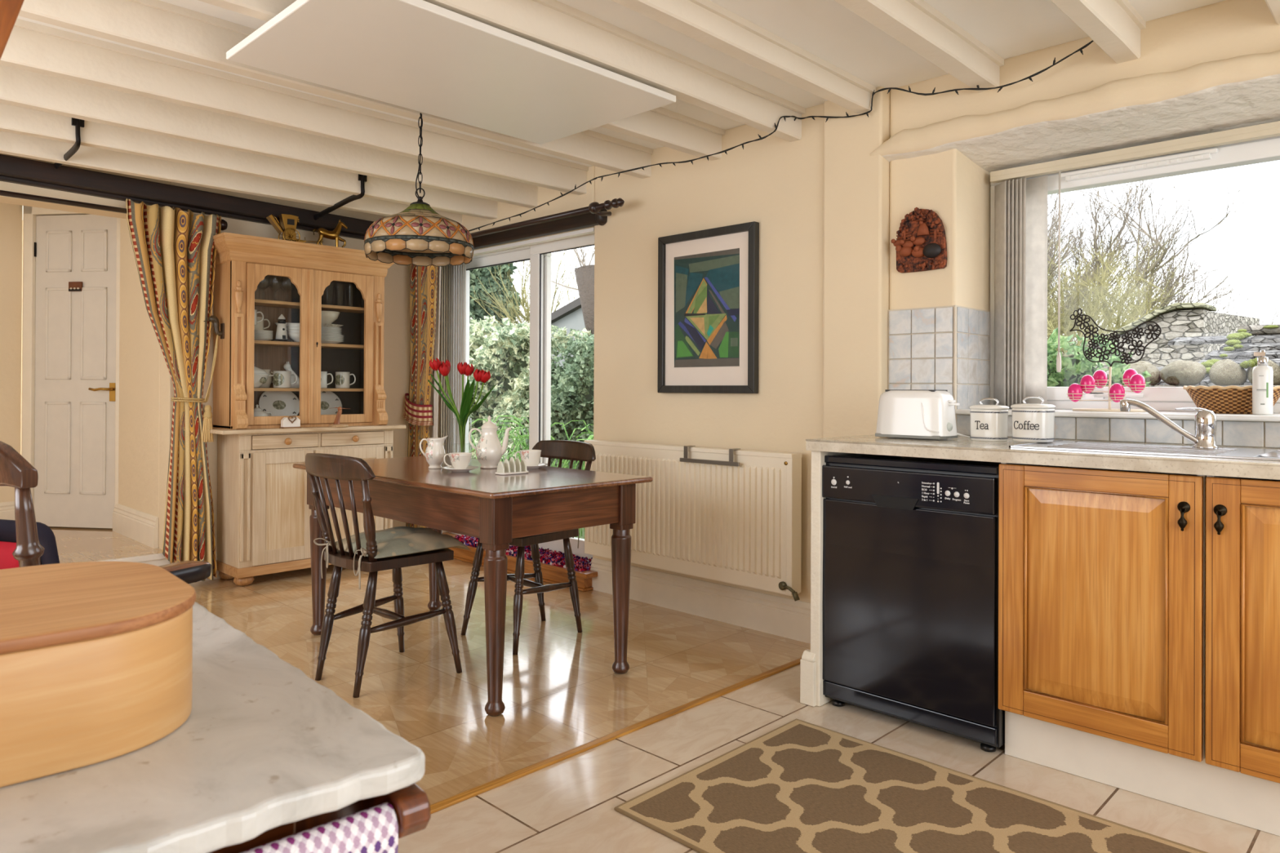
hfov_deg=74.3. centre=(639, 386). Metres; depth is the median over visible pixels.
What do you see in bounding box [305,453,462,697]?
chair
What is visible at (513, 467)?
rack
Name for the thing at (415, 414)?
tieback
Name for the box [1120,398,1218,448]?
mixer tap
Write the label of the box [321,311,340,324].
bowl
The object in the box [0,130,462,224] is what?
ceiling beam
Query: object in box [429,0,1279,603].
wall
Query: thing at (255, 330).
plate
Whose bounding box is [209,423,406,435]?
countertop
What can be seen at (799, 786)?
runner rug
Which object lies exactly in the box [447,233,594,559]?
door
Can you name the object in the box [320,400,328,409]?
picture
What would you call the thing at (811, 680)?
trim
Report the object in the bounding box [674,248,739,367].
artwork
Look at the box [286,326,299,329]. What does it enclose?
bowl
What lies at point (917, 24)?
ceiling beam
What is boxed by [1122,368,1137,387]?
egg
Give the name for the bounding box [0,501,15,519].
baseboard
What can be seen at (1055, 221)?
bare tree
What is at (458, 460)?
teacup
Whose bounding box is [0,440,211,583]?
wooden armchair
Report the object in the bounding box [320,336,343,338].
plate
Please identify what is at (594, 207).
pole
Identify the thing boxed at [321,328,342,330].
plate
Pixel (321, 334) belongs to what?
plate
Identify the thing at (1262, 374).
soap bottle
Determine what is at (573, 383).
ivy hedge
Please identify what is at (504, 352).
ivy hedge
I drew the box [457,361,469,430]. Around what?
tulip
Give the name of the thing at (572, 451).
chair
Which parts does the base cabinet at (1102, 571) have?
door rail, moulding, raised panel, door rail, drop handle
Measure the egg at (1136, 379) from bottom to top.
0.067 m
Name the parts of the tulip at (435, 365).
stem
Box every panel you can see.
[226,0,675,144]
[832,475,968,502]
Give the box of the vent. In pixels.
[1065,153,1211,182]
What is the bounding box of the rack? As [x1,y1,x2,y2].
[494,457,528,475]
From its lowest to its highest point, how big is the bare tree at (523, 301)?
5.592 m
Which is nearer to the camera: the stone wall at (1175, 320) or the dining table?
the dining table
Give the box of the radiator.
[584,440,801,600]
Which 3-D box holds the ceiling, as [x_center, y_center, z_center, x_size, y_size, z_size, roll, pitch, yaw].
[-1.278,-1.248,2.627,9.700,0.075,5.160,0,0,44]
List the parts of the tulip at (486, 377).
stem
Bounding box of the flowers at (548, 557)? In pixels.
[454,534,592,571]
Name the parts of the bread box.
lid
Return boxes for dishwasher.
[822,453,1004,752]
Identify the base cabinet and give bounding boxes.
[998,462,1206,762]
[1205,475,1279,783]
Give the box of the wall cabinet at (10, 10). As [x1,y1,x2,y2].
[0,0,24,59]
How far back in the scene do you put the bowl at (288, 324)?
4.87 m
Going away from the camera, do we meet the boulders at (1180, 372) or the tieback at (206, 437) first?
the boulders at (1180, 372)
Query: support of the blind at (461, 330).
attached to the wall at (839, 326)
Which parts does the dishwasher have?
control panel, kick plate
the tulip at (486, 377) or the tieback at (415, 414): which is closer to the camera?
the tulip at (486, 377)
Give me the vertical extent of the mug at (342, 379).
0.098 m
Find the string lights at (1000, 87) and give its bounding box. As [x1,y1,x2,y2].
[468,40,1093,231]
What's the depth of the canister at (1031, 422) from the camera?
2.67 m
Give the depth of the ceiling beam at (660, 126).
3.65 m
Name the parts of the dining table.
leg, leg, leg, leg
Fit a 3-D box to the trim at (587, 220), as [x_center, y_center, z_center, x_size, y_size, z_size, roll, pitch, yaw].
[-0.780,-0.909,5.064,1.670,0.100,0.070,0,0,44]
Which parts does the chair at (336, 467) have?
leg, crest rail, leg, seat, leg, leg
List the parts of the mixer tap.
spout, lever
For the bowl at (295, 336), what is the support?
on the pine dresser
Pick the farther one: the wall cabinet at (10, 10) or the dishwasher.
the dishwasher
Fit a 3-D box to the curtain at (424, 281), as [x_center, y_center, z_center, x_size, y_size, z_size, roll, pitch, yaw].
[-1.410,0.002,5.476,0.357,1.886,0.082,0,0,44]
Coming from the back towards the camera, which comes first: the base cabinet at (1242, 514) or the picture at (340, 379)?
the picture at (340, 379)
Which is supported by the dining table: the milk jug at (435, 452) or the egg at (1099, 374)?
the milk jug at (435, 452)
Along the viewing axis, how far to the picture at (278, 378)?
4.80 m
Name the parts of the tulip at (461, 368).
stem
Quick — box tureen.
[253,364,273,387]
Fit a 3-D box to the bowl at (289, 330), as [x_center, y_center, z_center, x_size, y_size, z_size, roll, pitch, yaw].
[-1.987,-0.303,4.937,0.144,0.055,0.144,0,0,44]
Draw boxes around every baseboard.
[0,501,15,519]
[112,503,158,548]
[198,551,221,582]
[590,557,810,644]
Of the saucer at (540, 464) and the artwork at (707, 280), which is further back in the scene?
the artwork at (707, 280)
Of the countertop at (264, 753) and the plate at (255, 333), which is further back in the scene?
the plate at (255, 333)
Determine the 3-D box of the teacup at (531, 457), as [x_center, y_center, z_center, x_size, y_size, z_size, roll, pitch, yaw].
[-0.457,0.299,3.517,0.094,0.069,0.090,0,0,42]
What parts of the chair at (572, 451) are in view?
leg, leg, leg, seat, crest rail, leg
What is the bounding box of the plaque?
[890,207,946,272]
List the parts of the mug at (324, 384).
handle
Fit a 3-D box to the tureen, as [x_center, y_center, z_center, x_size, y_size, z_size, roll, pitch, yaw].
[-2.187,-0.064,4.732,0.203,0.138,0.201,0,0,-1]
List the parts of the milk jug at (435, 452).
handle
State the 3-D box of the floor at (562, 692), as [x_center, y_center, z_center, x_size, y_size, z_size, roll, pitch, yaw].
[-0.471,1.124,1.638,7.160,0.100,4.900,0,0,44]
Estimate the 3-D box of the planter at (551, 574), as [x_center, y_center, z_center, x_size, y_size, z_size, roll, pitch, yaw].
[-0.812,1.035,5.097,1.680,0.102,0.205,0,0,44]
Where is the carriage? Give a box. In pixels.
[266,213,324,242]
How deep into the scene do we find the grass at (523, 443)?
7.20 m
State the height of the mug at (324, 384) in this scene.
0.098 m
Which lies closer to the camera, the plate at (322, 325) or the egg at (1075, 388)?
the egg at (1075, 388)
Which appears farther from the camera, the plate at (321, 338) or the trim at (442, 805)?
the plate at (321, 338)
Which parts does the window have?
handle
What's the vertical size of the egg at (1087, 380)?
0.067 m
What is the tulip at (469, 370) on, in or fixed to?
in the glass vase
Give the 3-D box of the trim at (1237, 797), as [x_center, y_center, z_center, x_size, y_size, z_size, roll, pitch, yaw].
[1.581,1.010,2.016,1.391,0.149,0.015,0,0,44]
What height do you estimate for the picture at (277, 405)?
0.054 m
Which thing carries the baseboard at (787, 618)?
attached to the wall at (839, 326)
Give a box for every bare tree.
[470,248,593,328]
[515,291,579,322]
[1047,165,1279,353]
[1047,226,1206,354]
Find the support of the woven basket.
on the windowsill at (1275, 417)
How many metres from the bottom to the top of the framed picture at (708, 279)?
0.769 m
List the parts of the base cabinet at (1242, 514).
drop handle, moulding, door rail, door rail, raised panel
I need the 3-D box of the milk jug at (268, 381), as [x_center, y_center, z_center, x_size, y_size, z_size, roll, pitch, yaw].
[-2.154,-0.046,4.852,0.088,0.105,0.088,0,0,-1]
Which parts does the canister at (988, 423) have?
lid, lid handle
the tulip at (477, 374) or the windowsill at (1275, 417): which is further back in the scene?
the tulip at (477, 374)
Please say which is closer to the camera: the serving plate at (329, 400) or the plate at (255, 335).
the plate at (255, 335)
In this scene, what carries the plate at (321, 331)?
on the plate at (321, 331)
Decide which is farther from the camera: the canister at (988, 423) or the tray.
the tray
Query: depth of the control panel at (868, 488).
2.67 m
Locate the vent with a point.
(1180, 161)
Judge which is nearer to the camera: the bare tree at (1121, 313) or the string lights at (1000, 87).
the string lights at (1000, 87)
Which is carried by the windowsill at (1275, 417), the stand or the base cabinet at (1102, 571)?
the stand
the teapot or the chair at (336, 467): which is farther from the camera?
the teapot
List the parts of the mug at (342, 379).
handle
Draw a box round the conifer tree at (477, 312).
[469,262,520,327]
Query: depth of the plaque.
3.27 m
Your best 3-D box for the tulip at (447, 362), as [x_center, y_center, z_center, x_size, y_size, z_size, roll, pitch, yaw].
[-0.849,0.101,3.762,0.129,0.446,0.061,0,0,9]
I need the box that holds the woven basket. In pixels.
[1182,385,1279,413]
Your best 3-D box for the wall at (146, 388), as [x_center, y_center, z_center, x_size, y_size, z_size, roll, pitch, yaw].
[-3.393,-0.073,4.428,0.983,2.290,4.800,0,0,44]
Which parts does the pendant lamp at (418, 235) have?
lamp shade, chain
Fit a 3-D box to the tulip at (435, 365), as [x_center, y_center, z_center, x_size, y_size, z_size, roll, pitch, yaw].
[-0.795,0.098,3.746,0.287,0.453,0.075,0,0,-1]
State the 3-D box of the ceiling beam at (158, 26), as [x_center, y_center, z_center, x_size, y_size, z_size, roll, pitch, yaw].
[-1.584,-1.145,2.638,0.095,0.145,4.650,0,0,44]
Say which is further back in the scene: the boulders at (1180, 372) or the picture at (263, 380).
the picture at (263, 380)
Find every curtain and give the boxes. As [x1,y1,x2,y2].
[125,198,221,582]
[405,264,440,528]
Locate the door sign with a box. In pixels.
[68,281,82,291]
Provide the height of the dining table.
0.742 m
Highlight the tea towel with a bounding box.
[241,802,398,852]
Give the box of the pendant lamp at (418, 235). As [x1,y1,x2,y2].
[364,112,474,266]
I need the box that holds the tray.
[494,471,528,475]
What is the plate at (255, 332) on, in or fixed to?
on the plate at (255, 333)
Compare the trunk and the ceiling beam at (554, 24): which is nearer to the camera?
the ceiling beam at (554, 24)
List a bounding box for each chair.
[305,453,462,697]
[461,440,595,654]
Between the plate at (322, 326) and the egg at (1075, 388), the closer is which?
the egg at (1075, 388)
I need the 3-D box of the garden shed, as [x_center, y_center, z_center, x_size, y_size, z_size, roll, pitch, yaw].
[0.089,-0.105,12.837,3.800,2.650,2.700,0,0,44]
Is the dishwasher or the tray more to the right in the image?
the dishwasher
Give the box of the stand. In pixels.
[1066,308,1161,412]
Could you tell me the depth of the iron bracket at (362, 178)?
4.69 m
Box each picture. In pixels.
[260,377,266,383]
[272,373,284,386]
[272,400,285,409]
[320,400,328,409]
[335,374,344,385]
[657,221,759,393]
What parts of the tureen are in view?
lid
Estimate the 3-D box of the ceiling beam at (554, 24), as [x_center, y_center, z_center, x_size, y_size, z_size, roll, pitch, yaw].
[-0.940,-1.147,2.009,0.095,0.138,4.650,0,0,44]
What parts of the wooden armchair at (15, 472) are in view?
crest rail, armrest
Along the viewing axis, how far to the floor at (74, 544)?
4.74 m
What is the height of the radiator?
0.606 m
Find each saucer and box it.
[441,466,478,472]
[526,462,547,469]
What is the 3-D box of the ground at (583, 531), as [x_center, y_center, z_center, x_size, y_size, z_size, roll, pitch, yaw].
[3.750,1.301,26.758,48.000,0.020,36.440,0,0,44]
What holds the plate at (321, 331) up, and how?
on the plate
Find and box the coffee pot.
[468,415,511,468]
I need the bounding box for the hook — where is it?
[203,315,224,338]
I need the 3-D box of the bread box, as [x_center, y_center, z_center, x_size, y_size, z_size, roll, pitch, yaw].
[-0.698,0.285,0.844,0.426,0.130,0.358,0,0,-42]
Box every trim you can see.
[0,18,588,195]
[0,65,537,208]
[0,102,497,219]
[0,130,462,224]
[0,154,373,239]
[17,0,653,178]
[95,553,170,566]
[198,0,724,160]
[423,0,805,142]
[430,657,801,814]
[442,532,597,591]
[471,208,607,249]
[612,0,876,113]
[800,450,850,706]
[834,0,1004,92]
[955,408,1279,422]
[1004,711,1279,835]
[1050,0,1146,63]
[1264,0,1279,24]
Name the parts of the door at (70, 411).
panel, handle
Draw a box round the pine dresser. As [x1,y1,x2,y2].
[209,231,406,586]
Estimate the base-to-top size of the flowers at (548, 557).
0.038 m
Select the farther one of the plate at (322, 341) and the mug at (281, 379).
the plate at (322, 341)
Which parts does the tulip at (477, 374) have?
stem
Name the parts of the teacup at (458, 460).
handle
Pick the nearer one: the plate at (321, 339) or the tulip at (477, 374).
the tulip at (477, 374)
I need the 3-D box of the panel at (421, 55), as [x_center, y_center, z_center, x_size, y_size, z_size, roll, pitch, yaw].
[-0.594,-1.051,2.884,0.774,0.025,1.287,0,0,44]
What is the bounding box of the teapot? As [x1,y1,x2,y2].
[253,404,271,416]
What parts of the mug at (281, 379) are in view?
handle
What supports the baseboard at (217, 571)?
attached to the wall at (146, 388)
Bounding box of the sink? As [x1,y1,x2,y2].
[1008,440,1279,480]
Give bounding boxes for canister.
[968,397,1008,441]
[1010,395,1056,442]
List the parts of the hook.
plate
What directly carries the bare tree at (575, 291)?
on the ground at (583, 531)
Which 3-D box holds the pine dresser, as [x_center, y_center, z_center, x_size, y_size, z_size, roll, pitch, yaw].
[-1.942,0.133,4.936,0.375,1.895,1.076,0,0,44]
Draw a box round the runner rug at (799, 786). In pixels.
[613,719,1208,852]
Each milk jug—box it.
[258,369,273,387]
[419,435,448,468]
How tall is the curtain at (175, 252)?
2.014 m
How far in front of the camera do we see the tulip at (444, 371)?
3.74 m
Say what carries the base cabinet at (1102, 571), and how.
on the floor at (562, 692)
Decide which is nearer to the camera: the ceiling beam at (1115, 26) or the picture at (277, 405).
the ceiling beam at (1115, 26)
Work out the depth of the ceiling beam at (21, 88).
3.70 m
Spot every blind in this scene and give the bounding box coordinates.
[440,226,594,453]
[990,120,1279,407]
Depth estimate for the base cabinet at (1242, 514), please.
2.05 m
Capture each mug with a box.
[254,309,263,325]
[254,316,270,329]
[272,370,297,387]
[320,371,333,387]
[335,372,355,388]
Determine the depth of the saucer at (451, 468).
3.33 m
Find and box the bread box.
[0,561,195,787]
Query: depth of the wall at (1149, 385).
4.09 m
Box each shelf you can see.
[253,340,364,349]
[253,387,364,391]
[254,298,364,313]
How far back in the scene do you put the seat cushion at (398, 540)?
3.11 m
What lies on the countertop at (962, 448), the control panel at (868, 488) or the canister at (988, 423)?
the canister at (988, 423)
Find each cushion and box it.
[0,519,59,569]
[313,526,471,589]
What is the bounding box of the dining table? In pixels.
[293,455,653,716]
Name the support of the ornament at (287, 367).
on the pine dresser
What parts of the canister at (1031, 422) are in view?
lid, lid handle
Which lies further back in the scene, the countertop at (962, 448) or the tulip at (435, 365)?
the tulip at (435, 365)
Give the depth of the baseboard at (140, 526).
4.92 m
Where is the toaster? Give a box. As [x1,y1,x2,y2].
[875,389,970,439]
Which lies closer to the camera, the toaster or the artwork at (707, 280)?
the toaster
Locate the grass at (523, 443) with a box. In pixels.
[468,415,593,538]
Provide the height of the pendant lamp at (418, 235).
0.572 m
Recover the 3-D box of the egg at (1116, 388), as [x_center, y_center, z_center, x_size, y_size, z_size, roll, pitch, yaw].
[1.627,0.021,2.883,0.046,0.067,0.047,0,0,44]
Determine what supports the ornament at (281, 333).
on the pine dresser
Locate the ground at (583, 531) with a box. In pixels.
[577,528,584,538]
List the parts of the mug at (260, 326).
handle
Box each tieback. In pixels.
[170,334,218,442]
[402,393,433,426]
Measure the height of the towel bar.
0.073 m
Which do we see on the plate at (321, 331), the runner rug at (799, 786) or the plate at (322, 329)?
the plate at (322, 329)
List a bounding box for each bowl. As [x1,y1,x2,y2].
[253,373,273,387]
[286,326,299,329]
[286,328,299,332]
[287,323,299,326]
[287,332,299,342]
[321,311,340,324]
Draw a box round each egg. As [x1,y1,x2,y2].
[1067,382,1082,402]
[1080,374,1095,393]
[1093,369,1107,388]
[1109,382,1124,402]
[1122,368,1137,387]
[1129,373,1145,393]
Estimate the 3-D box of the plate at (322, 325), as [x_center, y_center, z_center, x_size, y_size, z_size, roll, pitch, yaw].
[-1.886,-0.360,5.077,0.200,0.023,0.200,0,0,44]
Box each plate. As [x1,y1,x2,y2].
[254,329,272,332]
[254,332,273,333]
[254,333,272,335]
[254,334,273,336]
[254,335,272,337]
[254,337,273,340]
[258,391,299,416]
[320,330,341,333]
[320,331,342,333]
[320,333,343,336]
[320,335,344,337]
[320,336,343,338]
[320,337,343,339]
[320,338,343,341]
[320,340,343,343]
[320,391,342,414]
[321,323,343,327]
[321,326,342,328]
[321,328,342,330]
[321,328,342,331]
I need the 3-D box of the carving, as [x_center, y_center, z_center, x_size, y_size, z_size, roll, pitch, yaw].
[-1.752,0.174,4.921,0.105,0.118,0.104,0,0,-3]
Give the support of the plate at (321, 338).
on the plate at (321, 339)
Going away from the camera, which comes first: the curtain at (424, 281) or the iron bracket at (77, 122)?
the iron bracket at (77, 122)
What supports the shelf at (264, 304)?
attached to the pine dresser
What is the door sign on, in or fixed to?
attached to the door at (70, 411)
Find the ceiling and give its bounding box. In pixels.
[17,0,1225,220]
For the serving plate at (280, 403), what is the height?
0.200 m
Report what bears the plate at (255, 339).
on the pine dresser
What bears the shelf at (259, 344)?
attached to the pine dresser
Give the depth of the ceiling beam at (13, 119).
4.04 m
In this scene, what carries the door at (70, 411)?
in the wall at (11, 224)
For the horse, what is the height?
0.192 m
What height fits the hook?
0.126 m
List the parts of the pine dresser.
glazed door, cupboard door, drawer, door panel, knob, cornice, glazed door, cupboard door, door panel, drawer, knob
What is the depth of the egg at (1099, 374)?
3.00 m
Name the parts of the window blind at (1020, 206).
head rail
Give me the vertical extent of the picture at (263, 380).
0.036 m
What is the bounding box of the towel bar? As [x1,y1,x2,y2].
[680,445,740,466]
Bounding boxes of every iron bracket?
[53,117,84,168]
[313,173,367,220]
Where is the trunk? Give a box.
[520,246,594,337]
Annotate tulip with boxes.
[427,363,463,452]
[429,357,491,452]
[438,359,461,448]
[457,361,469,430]
[460,363,475,434]
[462,369,490,441]
[463,368,495,452]
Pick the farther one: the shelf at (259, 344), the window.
the shelf at (259, 344)
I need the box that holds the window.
[990,135,1279,413]
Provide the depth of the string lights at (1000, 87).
3.49 m
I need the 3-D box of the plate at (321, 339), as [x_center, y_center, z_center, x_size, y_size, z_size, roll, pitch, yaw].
[-1.886,-0.273,5.076,0.208,0.017,0.208,0,0,44]
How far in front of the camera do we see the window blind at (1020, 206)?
3.27 m
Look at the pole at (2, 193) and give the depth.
4.16 m
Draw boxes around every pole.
[0,190,227,230]
[470,197,624,237]
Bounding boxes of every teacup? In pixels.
[443,452,471,468]
[515,449,541,466]
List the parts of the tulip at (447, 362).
stem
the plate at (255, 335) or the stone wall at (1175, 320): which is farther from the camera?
the stone wall at (1175, 320)
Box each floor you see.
[48,526,162,563]
[188,559,1279,852]
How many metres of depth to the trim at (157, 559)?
4.47 m
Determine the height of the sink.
0.155 m
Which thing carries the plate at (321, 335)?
on the plate at (321, 336)
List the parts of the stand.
stem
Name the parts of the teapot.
lid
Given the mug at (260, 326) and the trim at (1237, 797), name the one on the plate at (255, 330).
the mug at (260, 326)
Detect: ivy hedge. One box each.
[468,315,591,462]
[520,332,594,469]
[1047,327,1151,386]
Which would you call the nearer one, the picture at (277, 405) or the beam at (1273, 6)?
the beam at (1273, 6)
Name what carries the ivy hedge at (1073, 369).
on the ground at (583, 531)
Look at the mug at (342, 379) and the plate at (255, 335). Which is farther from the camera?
the mug at (342, 379)
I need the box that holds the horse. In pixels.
[311,219,347,247]
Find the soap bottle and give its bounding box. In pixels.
[1252,350,1273,414]
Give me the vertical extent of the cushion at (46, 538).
0.360 m
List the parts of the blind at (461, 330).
head rail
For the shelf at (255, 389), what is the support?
attached to the pine dresser
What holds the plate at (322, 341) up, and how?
on the pine dresser
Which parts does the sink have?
bowl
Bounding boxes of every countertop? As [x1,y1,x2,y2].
[0,602,431,852]
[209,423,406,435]
[805,434,1279,479]
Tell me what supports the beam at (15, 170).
attached to the wall at (146, 388)
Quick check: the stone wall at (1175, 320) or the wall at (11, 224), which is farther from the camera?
the stone wall at (1175, 320)
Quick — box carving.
[328,406,348,426]
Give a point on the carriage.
(287, 227)
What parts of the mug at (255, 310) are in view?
handle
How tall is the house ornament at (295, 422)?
0.070 m
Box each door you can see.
[22,205,119,528]
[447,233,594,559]
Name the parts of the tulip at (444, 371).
stem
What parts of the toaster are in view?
lever, power cord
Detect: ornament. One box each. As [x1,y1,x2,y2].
[270,314,292,342]
[280,415,301,428]
[283,361,299,387]
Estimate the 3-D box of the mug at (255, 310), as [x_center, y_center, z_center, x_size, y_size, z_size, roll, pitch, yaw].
[-2.181,-0.389,4.742,0.080,0.085,0.106,0,0,31]
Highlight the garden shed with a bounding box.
[551,297,585,368]
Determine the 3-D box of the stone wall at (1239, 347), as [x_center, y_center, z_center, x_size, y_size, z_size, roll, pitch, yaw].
[4.411,0.391,4.785,2.768,1.635,1.215,0,0,44]
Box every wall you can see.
[0,153,409,551]
[0,202,89,528]
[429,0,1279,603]
[1062,302,1259,385]
[1120,324,1279,385]
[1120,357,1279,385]
[1149,385,1279,386]
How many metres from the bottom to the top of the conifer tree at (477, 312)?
4.900 m
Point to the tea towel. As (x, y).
(375, 829)

